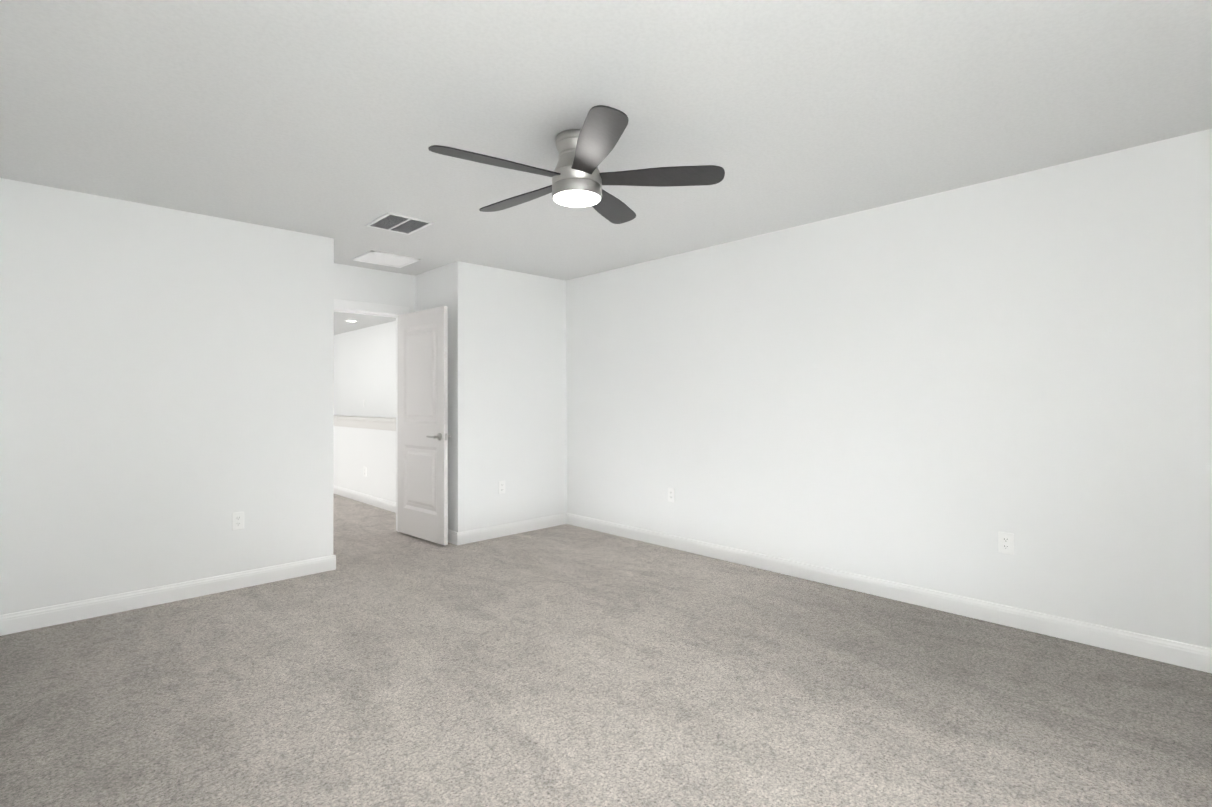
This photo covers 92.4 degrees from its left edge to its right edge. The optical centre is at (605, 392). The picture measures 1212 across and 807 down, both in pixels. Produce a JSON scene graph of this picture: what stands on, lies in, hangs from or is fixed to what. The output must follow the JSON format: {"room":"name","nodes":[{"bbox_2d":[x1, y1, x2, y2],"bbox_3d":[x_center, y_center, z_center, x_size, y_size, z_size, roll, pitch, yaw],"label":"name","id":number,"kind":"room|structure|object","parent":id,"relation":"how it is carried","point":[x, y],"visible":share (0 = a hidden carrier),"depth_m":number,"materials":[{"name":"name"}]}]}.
{"room":"empty bedroom","nodes":[
{"label":"empty bedroom","id":0,"kind":"room"},
{"bbox_2d":[0,178,333,614],"bbox_3d":[-5.358,0.129,6.348,1.949,2.440,7.630,0,-1,-44],"label":"wall","id":1,"kind":"structure","parent":0,"point":[166,393],"depth_m":3.55,"materials":[{"name":"white paint"}]},
{"bbox_2d":[0,555,335,635],"bbox_3d":[-2.610,1.244,3.667,1.733,0.106,0.014,0,-1,-44],"label":"baseboard","id":2,"kind":"structure","parent":1,"relation":"attached to","point":[10,623],"depth_m":3.53,"materials":[{"name":"white paint"}]},
{"bbox_2d":[232,512,243,529],"bbox_3d":[-2.436,0.854,3.846,0.070,0.115,0.009,0,-1,-44],"label":"electrical outlet","id":3,"kind":"object","parent":1,"relation":"attached to","point":[237,520],"visible":1,"depth_m":3.84,"materials":[{"name":"white plastic"}]},
{"bbox_2d":[334,415,395,502],"bbox_3d":[-3.947,0.148,8.211,0.179,2.440,6.510,0,-1,-44],"label":"wall","id":4,"kind":"structure","parent":0,"point":[362,442],"depth_m":7.04,"materials":[{"name":"white paint"}]},
{"bbox_2d":[334,485,395,512],"bbox_3d":[-3.987,1.314,8.150,0.014,0.106,6.510,0,-1,-44],"label":"baseboard","id":5,"kind":"structure","parent":4,"relation":"attached to","point":[371,500],"depth_m":7.00,"materials":[{"name":"white paint"}]},
{"bbox_2d":[334,263,414,312],"bbox_3d":[-2.242,-0.932,5.269,1.022,0.380,0.120,0,-1,-44],"label":"wall","id":6,"kind":"structure","parent":0,"point":[355,283],"depth_m":5.30,"materials":[{"name":"white paint"}]},
{"bbox_2d":[334,299,408,531],"bbox_3d":[-2.258,0.253,5.232,0.947,2.128,0.152,0,-1,-44],"label":"door frame","id":7,"kind":"structure","parent":6,"relation":"attached to","point":[359,307],"depth_m":5.37,"materials":[{"name":"white paint"}]},
{"bbox_2d":[398,306,450,544],"bbox_3d":[-1.634,0.286,5.187,0.162,2.015,0.811,0,-1,-44],"label":"door","id":8,"kind":"structure","parent":6,"relation":"in","point":[423,436],"depth_m":5.12,"materials":[{"name":"white paint"}]},
{"bbox_2d":[415,261,566,531],"bbox_3d":[-1.155,0.099,5.743,1.214,2.440,0.920,0,-1,-44],"label":"wall","id":9,"kind":"structure","parent":0,"point":[507,376],"depth_m":5.33,"materials":[{"name":"white paint"}]},
{"bbox_2d":[448,529,455,544],"bbox_3d":[-1.557,1.261,5.245,0.041,0.106,0.774,0,-1,-44],"label":"baseboard","id":10,"kind":"structure","parent":9,"relation":"attached to","point":[451,534],"depth_m":5.03,"materials":[{"name":"white paint"}]},
{"bbox_2d":[499,481,504,493],"bbox_3d":[-0.946,0.867,5.284,0.070,0.115,0.009,0,-1,-44],"label":"electrical outlet","id":11,"kind":"object","parent":9,"relation":"attached to","point":[501,487],"visible":1,"depth_m":5.28,"materials":[{"name":"white plastic"}]},
{"bbox_2d":[456,513,567,544],"bbox_3d":[-0.839,1.259,5.377,1.203,0.106,0.014,0,-1,-44],"label":"baseboard","id":12,"kind":"structure","parent":9,"relation":"attached to","point":[481,534],"depth_m":5.32,"materials":[{"name":"white paint"}]},
{"bbox_2d":[0,494,1211,806],"bbox_3d":[-2.570,1.349,5.215,4.450,0.060,13.100,0,-1,-44],"label":"floor","id":13,"kind":"structure","parent":0,"point":[384,664],"depth_m":2.42,"materials":[{"name":"carpet"}]},
{"bbox_2d":[0,0,1211,334],"bbox_3d":[-2.583,-1.161,5.251,4.450,0.080,13.100,0,-1,-44],"label":"ceiling","id":14,"kind":"structure","parent":0,"point":[332,118],"depth_m":2.37,"materials":[{"name":"paint"}]},
{"bbox_2d":[353,250,420,267],"bbox_3d":[-1.861,-1.123,4.928,0.420,0.012,0.395,0,-1,-44],"label":"ceiling hatch","id":15,"kind":"object","parent":14,"relation":"attached to","point":[384,259],"visible":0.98,"depth_m":4.92,"materials":[{"name":"white paint"}]},
{"bbox_2d":[365,212,433,234],"bbox_3d":[-1.403,-1.140,3.946,0.315,0.010,0.375,0,-1,-44],"label":"ceiling vent","id":16,"kind":"object","parent":14,"relation":"in","point":[397,223],"visible":1,"depth_m":3.93,"materials":[{"name":"grey metal"}]},
{"bbox_2d":[428,105,724,223],"bbox_3d":[-0.173,-1.023,2.692,1.285,0.292,1.264,0,-1,-44],"label":"ceiling fan","id":17,"kind":"object","parent":14,"relation":"hanging from","point":[579,179],"visible":1,"depth_m":2.59,"materials":[{"name":"silver metal"}]},
{"bbox_2d":[334,129,1211,648],"bbox_3d":[-1.077,0.112,6.680,0.200,2.440,13.100,0,-1,-44],"label":"wall","id":18,"kind":"structure","parent":0,"point":[938,391],"depth_m":3.39,"materials":[{"name":"white paint"}]},
{"bbox_2d":[668,488,674,501],"bbox_3d":[0.545,0.858,4.842,0.009,0.115,0.070,0,-1,-44],"label":"electrical outlet","id":19,"kind":"object","parent":18,"relation":"attached to","point":[671,494],"visible":1,"depth_m":4.84,"materials":[{"name":"white plastic"}]},
{"bbox_2d":[568,513,1211,672],"bbox_3d":[1.432,1.228,3.917,0.014,0.106,5.270,0,-1,-44],"label":"baseboard","id":20,"kind":"structure","parent":18,"relation":"attached to","point":[1191,656],"depth_m":3.34,"materials":[{"name":"white paint"}]},
{"bbox_2d":[998,532,1013,554],"bbox_3d":[2.173,0.821,3.155,0.009,0.115,0.070,0,-1,-44],"label":"electrical outlet","id":21,"kind":"object","parent":18,"relation":"attached to","point":[1005,543],"visible":1,"depth_m":3.15,"materials":[{"name":"white plastic"}]}
]}

